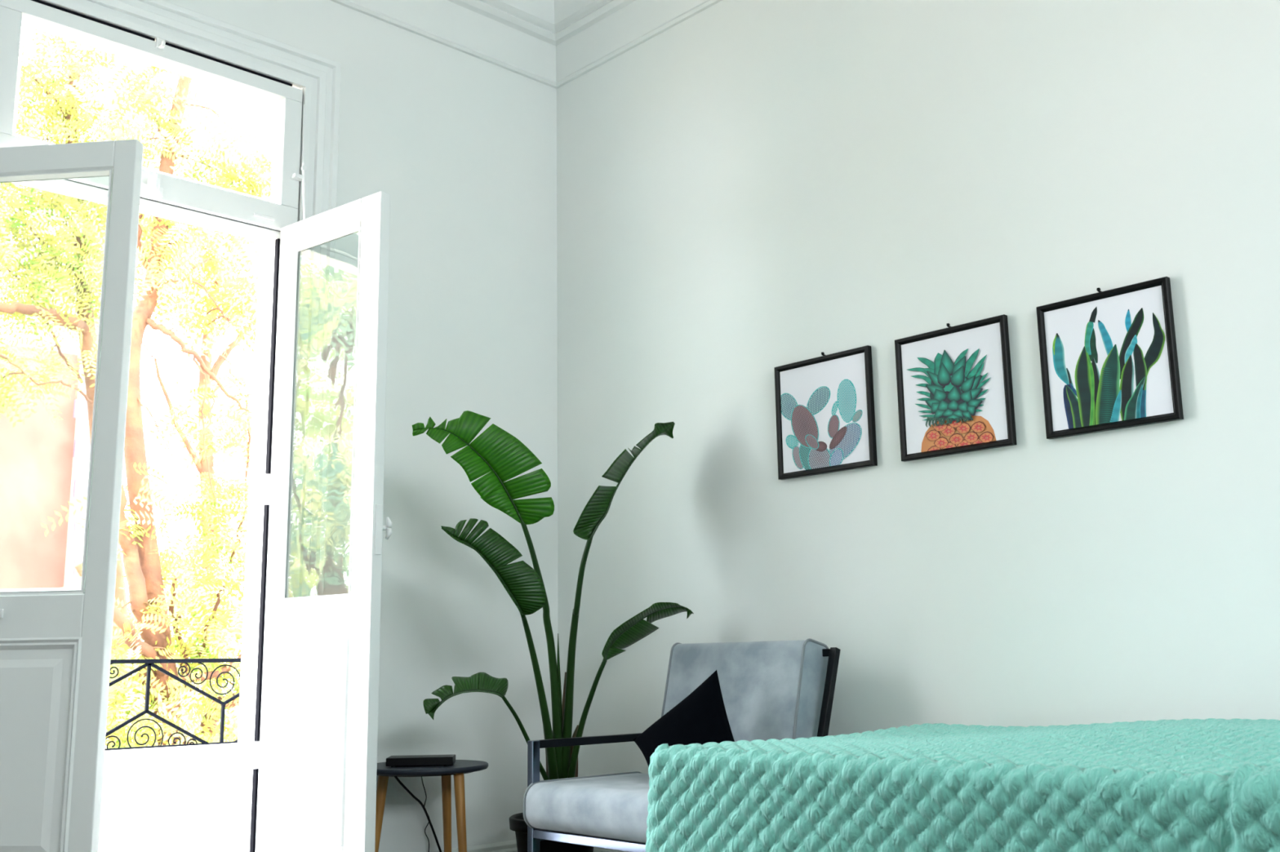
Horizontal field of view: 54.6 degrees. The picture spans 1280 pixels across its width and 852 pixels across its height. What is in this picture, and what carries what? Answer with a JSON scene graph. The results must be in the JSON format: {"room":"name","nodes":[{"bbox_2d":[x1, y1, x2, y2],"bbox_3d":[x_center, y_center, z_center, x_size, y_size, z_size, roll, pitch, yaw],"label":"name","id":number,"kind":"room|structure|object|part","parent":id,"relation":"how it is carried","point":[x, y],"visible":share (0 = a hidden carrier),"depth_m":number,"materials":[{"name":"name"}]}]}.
{"room":"bedroom","nodes":[
{"label":"bedroom","id":0,"kind":"room"},
{"bbox_2d":[97,742,237,851],"bbox_3d":[-2.373,1.413,4.246,3.240,0.528,0.150,9,-15,-43],"label":"wall","id":1,"kind":"structure","parent":0,"point":[177,798],"depth_m":4.72,"materials":[{"name":"white paint"}]},
{"bbox_2d":[104,657,241,751],"bbox_3d":[-2.368,1.004,4.335,3.130,0.360,0.036,9,-15,-43],"label":"balcony railing","id":2,"kind":"object","parent":1,"relation":"on","point":[149,663],"visible":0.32,"depth_m":4.82,"materials":[{"name":"black metal"}]},
{"bbox_3d":[-2.366,1.153,4.306,3.130,0.006,0.024,9,-15,-43],"label":"rail","id":3,"kind":"part","parent":2,"relation":"part of","materials":[{"name":"black metal"}]},
{"bbox_3d":[-2.370,0.835,4.367,3.130,0.016,0.036,9,-15,-43],"label":"rail","id":4,"kind":"part","parent":2,"relation":"part of","materials":[{"name":"black metal"}]},
{"bbox_2d":[22,0,557,851],"bbox_3d":[-2.604,-0.501,3.350,6.400,3.920,0.200,9,-15,-43],"label":"wall","id":5,"kind":"structure","parent":0,"point":[463,146],"depth_m":4.87,"materials":[{"name":"paint"}]},
{"bbox_2d":[0,139,143,851],"bbox_3d":[-1.764,0.300,3.543,0.550,2.343,0.071,-2,-11,6],"label":"door","id":6,"kind":"structure","parent":5,"relation":"in","point":[55,643],"depth_m":3.47,"materials":[{"name":"white paint"}]},
{"bbox_3d":[-1.803,0.527,3.480,0.040,0.025,0.023,-2,-11,6],"label":"handle","id":7,"kind":"part","parent":6,"relation":"part of","materials":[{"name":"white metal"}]},
{"bbox_3d":[-1.753,0.908,3.417,0.413,0.638,0.018,-2,-11,6],"label":"panel moulding","id":8,"kind":"part","parent":6,"relation":"part of","materials":[{"name":"white paint"}]},
{"bbox_2d":[13,102,280,851],"bbox_3d":[-1.731,0.120,4.063,1.150,2.940,0.200,9,-15,-43],"label":"trim","id":9,"kind":"structure","parent":5,"relation":"attached to","point":[256,495],"depth_m":4.37,"materials":[{"name":"white paint"}]},
{"bbox_2d":[0,0,306,251],"bbox_3d":[-1.661,-0.971,4.195,1.147,0.770,0.084,9,-15,-43],"label":"window","id":10,"kind":"structure","parent":5,"relation":"in","point":[155,186],"depth_m":4.28,"materials":[{"name":"white paint"}]},
{"bbox_3d":[-1.348,-0.750,4.446,0.080,0.012,0.008,9,-15,-43],"label":"handle","id":11,"kind":"part","parent":10,"relation":"part of","materials":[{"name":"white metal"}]},
{"bbox_3d":[-1.249,-0.857,4.543,0.050,0.226,0.038,9,-15,-43],"label":"stay rod","id":12,"kind":"part","parent":10,"relation":"part of","materials":[{"name":"white metal"}]},
{"bbox_3d":[-1.242,-0.863,4.551,0.009,0.680,0.007,9,-15,-43],"label":"cord","id":13,"kind":"part","parent":10,"relation":"part of","materials":[{"name":"white metal"}]},
{"bbox_2d":[39,0,341,604],"bbox_3d":[-1.649,0.036,3.990,1.430,3.075,0.042,9,-15,-43],"label":"trim","id":14,"kind":"structure","parent":5,"relation":"attached to","point":[318,77],"depth_m":4.47,"materials":[{"name":"white paint"}]},
{"bbox_2d":[249,191,392,851],"bbox_3d":[-1.053,0.404,4.145,0.589,2.343,0.092,-9,-14,37],"label":"door","id":15,"kind":"structure","parent":5,"relation":"in","point":[314,782],"depth_m":4.06,"materials":[{"name":"white paint"}]},
{"bbox_3d":[-1.071,1.010,4.004,0.394,0.638,0.018,-9,-14,37],"label":"panel moulding","id":16,"kind":"part","parent":15,"relation":"part of","materials":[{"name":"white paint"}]},
{"bbox_3d":[-0.836,0.331,3.960,0.007,0.160,0.024,-9,-14,37],"label":"lock plate","id":17,"kind":"part","parent":15,"relation":"part of","materials":[{"name":"white metal"}]},
{"bbox_3d":[-0.822,0.329,4.005,0.028,0.073,0.042,-9,-14,37],"label":"handle","id":18,"kind":"part","parent":15,"relation":"part of","materials":[{"name":"white metal"}]},
{"bbox_2d":[430,840,517,851],"bbox_3d":[-0.714,1.633,4.579,1.084,0.130,0.018,9,-15,-43],"label":"baseboard","id":19,"kind":"structure","parent":5,"relation":"attached to","point":[510,846],"depth_m":4.74,"materials":[{"name":"grey paint"}]},
{"bbox_2d":[556,0,1279,777],"bbox_3d":[2.190,-0.678,2.812,0.200,3.920,7.200,9,-15,-43],"label":"wall","id":20,"kind":"structure","parent":0,"point":[747,189],"depth_m":3.96,"materials":[{"name":"paint"}]},
{"bbox_2d":[329,0,723,88],"bbox_3d":[-0.158,-2.667,1.099,6.000,0.585,7.000,9,-15,-43],"label":"trim","id":21,"kind":"structure","parent":20,"relation":"attached to","point":[553,43],"depth_m":5.32,"materials":[{"name":"paint"}]},
{"bbox_2d":[593,847,626,851],"bbox_3d":[2.067,1.185,2.457,0.018,0.130,6.990,9,-15,-43],"label":"baseboard","id":22,"kind":"structure","parent":20,"relation":"attached to","point":[595,849],"depth_m":4.74,"materials":[{"name":"grey paint"}]},
{"bbox_2d":[773,345,877,479],"bbox_3d":[0.624,-0.046,4.216,0.025,0.416,0.406,9,-15,-43],"label":"framed print","id":23,"kind":"object","parent":20,"relation":"attached to","point":[824,404],"visible":1,"depth_m":4.20,"materials":[{"name":"black wood"}]},
{"bbox_2d":[894,314,1017,462],"bbox_3d":[0.972,-0.119,3.855,0.025,0.413,0.397,9,-15,-43],"label":"framed print","id":24,"kind":"object","parent":20,"relation":"attached to","point":[955,390],"visible":1,"depth_m":3.84,"materials":[{"name":"black wood"}]},
{"bbox_2d":[1035,276,1183,439],"bbox_3d":[1.315,-0.192,3.499,0.025,0.411,0.390,9,-15,-43],"label":"framed print","id":25,"kind":"object","parent":20,"relation":"attached to","point":[1108,359],"visible":1,"depth_m":3.48,"materials":[{"name":"black wood"}]},
{"bbox_3d":[-0.102,0.955,0.407,6.400,0.120,7.400,9,-15,-43],"label":"floor","id":26,"kind":"structure","parent":0,"visible":0},
{"bbox_2d":[394,776,441,851],"bbox_3d":[-0.801,1.454,4.462,0.236,0.433,0.027,8,-14,-40],"label":"power cable","id":27,"kind":"object","parent":26,"relation":"on","point":[408,791],"visible":0.92,"depth_m":4.50,"materials":[{"name":"black plastic"}]},
{"bbox_2d":[374,760,488,851],"bbox_3d":[-0.744,1.407,4.278,0.440,0.464,0.448,9,-15,-43],"label":"side table","id":28,"kind":"object","parent":26,"relation":"on","point":[460,767],"visible":0.71,"depth_m":4.22,"materials":[{"name":"grey wood"}]},
{"bbox_3d":[-0.899,1.411,4.241,0.075,0.448,0.035,3,-11,-18],"label":"leg","id":29,"kind":"part","parent":28,"relation":"part of","materials":[{"name":"brown wood"}]},
{"bbox_2d":[386,754,455,767],"bbox_3d":[-0.755,1.156,4.282,0.226,0.031,0.120,0,-11,-4],"label":"box","id":30,"kind":"object","parent":28,"relation":"on","point":[446,760],"visible":1,"depth_m":4.23,"materials":[{"name":"black plastic"}]},
{"bbox_2d":[421,776,429,851],"bbox_3d":[-0.781,1.462,4.484,0.021,0.424,0.152,-2,-11,5],"label":"cable","id":31,"kind":"object","parent":28,"relation":"hanging from","point":[421,776],"visible":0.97,"depth_m":4.52,"materials":[{"name":"black plastic"}]},
{"bbox_3d":[-0.690,1.448,4.449,0.036,0.448,0.075,-5,-11,19],"label":"leg","id":32,"kind":"part","parent":28,"relation":"part of","materials":[{"name":"brown wood"}]},
{"bbox_3d":[-0.600,1.391,4.158,0.036,0.448,0.075,9,-15,-43],"label":"leg","id":33,"kind":"part","parent":28,"relation":"part of","materials":[{"name":"brown wood"}]},
{"bbox_2d":[412,410,693,851],"bbox_3d":[-0.371,0.794,4.279,0.966,1.656,0.651,9,-15,-43],"label":"potted plant","id":34,"kind":"object","parent":26,"relation":"on","point":[495,450],"visible":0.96,"depth_m":4.26,"materials":[{"name":"green plant"}]},
{"bbox_3d":[-0.300,1.546,4.416,0.300,0.228,0.300,9,-15,-43],"label":"pot","id":35,"kind":"part","parent":34,"relation":"part of","materials":[{"name":"black plastic"}]},
{"bbox_2d":[523,638,840,851],"bbox_3d":[0.137,1.097,3.802,0.742,0.866,0.698,9,-15,-43],"label":"armchair","id":36,"kind":"object","parent":26,"relation":"on","point":[778,690],"visible":0.45,"depth_m":3.83,"materials":[{"name":"grey fabric"}]},
{"bbox_3d":[-0.326,1.255,3.794,0.028,0.568,0.028,9,-15,-43],"label":"leg","id":37,"kind":"part","parent":36,"relation":"part of","materials":[{"name":"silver metal"}]},
{"bbox_2d":[525,773,649,843],"bbox_3d":[0.060,1.142,3.719,0.520,0.135,0.655,9,-15,-43],"label":"seat cushion","id":38,"kind":"object","parent":36,"relation":"on","point":[608,808],"depth_m":3.62,"materials":[{"name":"grey fabric"}]},
{"bbox_3d":[-0.096,1.197,3.558,0.028,0.026,0.642,9,-15,-43],"label":"rail","id":39,"kind":"part","parent":36,"relation":"part of","materials":[{"name":"silver metal"}]},
{"bbox_3d":[-0.130,1.020,4.032,0.522,0.024,0.028,9,-15,-43],"label":"armrest","id":40,"kind":"part","parent":36,"relation":"part of","materials":[{"name":"black metal"}]},
{"bbox_2d":[632,670,734,767],"bbox_3d":[0.144,0.896,3.759,0.311,0.305,0.182,1,-11,-12],"label":"throw cushion","id":41,"kind":"object","parent":36,"relation":"on","point":[700,717],"visible":0.65,"depth_m":3.73,"materials":[{"name":"black fabric"}]},
{"bbox_2d":[663,640,827,742],"bbox_3d":[0.315,0.981,3.997,0.247,0.562,0.585,9,-15,-43],"label":"cushion","id":42,"kind":"object","parent":36,"relation":"on","point":[770,689],"depth_m":3.90,"materials":[{"name":"grey fabric"}]},
{"bbox_3d":[0.380,0.756,4.107,0.024,0.024,0.646,9,-15,-43],"label":"rail","id":43,"kind":"part","parent":36,"relation":"part of","materials":[{"name":"black metal"}]},
{"bbox_3d":[1.359,0.931,2.259,1.075,0.578,2.625,9,-15,-43],"label":"bed","id":44,"kind":"object","parent":26,"relation":"on","visible":0},
{"bbox_2d":[645,718,1279,851],"bbox_3d":[1.339,0.870,2.278,1.271,0.642,2.768,9,-15,-43],"label":"quilt","id":45,"kind":"object","parent":44,"relation":"on","point":[1209,784],"visible":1,"depth_m":2.36,"materials":[{"name":"teal fabric"}]},
{"label":"outside","id":46,"kind":"structure","parent":0,"visible":0},
{"bbox_3d":[-21.267,10.274,25.967,80.000,0.200,58.800,9,-15,-43],"label":"street","id":47,"kind":"object","parent":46,"visible":0},
{"bbox_2d":[0,236,103,589],"bbox_3d":[-9.317,2.589,16.040,3.174,10.810,3.200,9,-15,-43],"label":"house","id":48,"kind":"structure","parent":47,"relation":"on","point":[44,468],"depth_m":16.00,"materials":[{"name":"beige"}]},
{"bbox_2d":[0,73,272,748],"bbox_3d":[-5.598,0.241,14.029,2.888,8.736,4.789,-10,-14,39],"label":"tree","id":49,"kind":"object","parent":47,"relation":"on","point":[202,466],"visible":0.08,"depth_m":14.62,"materials":[{"name":"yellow plant"}]},
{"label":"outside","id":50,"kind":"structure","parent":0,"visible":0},
{"bbox_2d":[40,58,271,748],"bbox_3d":[-3.371,-0.082,9.275,1.698,6.259,1.786,-2,-11,7],"label":"tree","id":51,"kind":"object","parent":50,"point":[144,568],"visible":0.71,"depth_m":9.13,"materials":[{"name":"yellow plant"}]},
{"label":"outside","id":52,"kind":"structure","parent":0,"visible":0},
{"bbox_2d":[0,28,152,741],"bbox_3d":[-5.222,-0.164,10.589,2.307,7.520,1.541,8,-14,-40],"label":"tree","id":53,"kind":"object","parent":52,"point":[82,222],"visible":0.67,"depth_m":10.90,"materials":[{"name":"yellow plant"}]}
]}

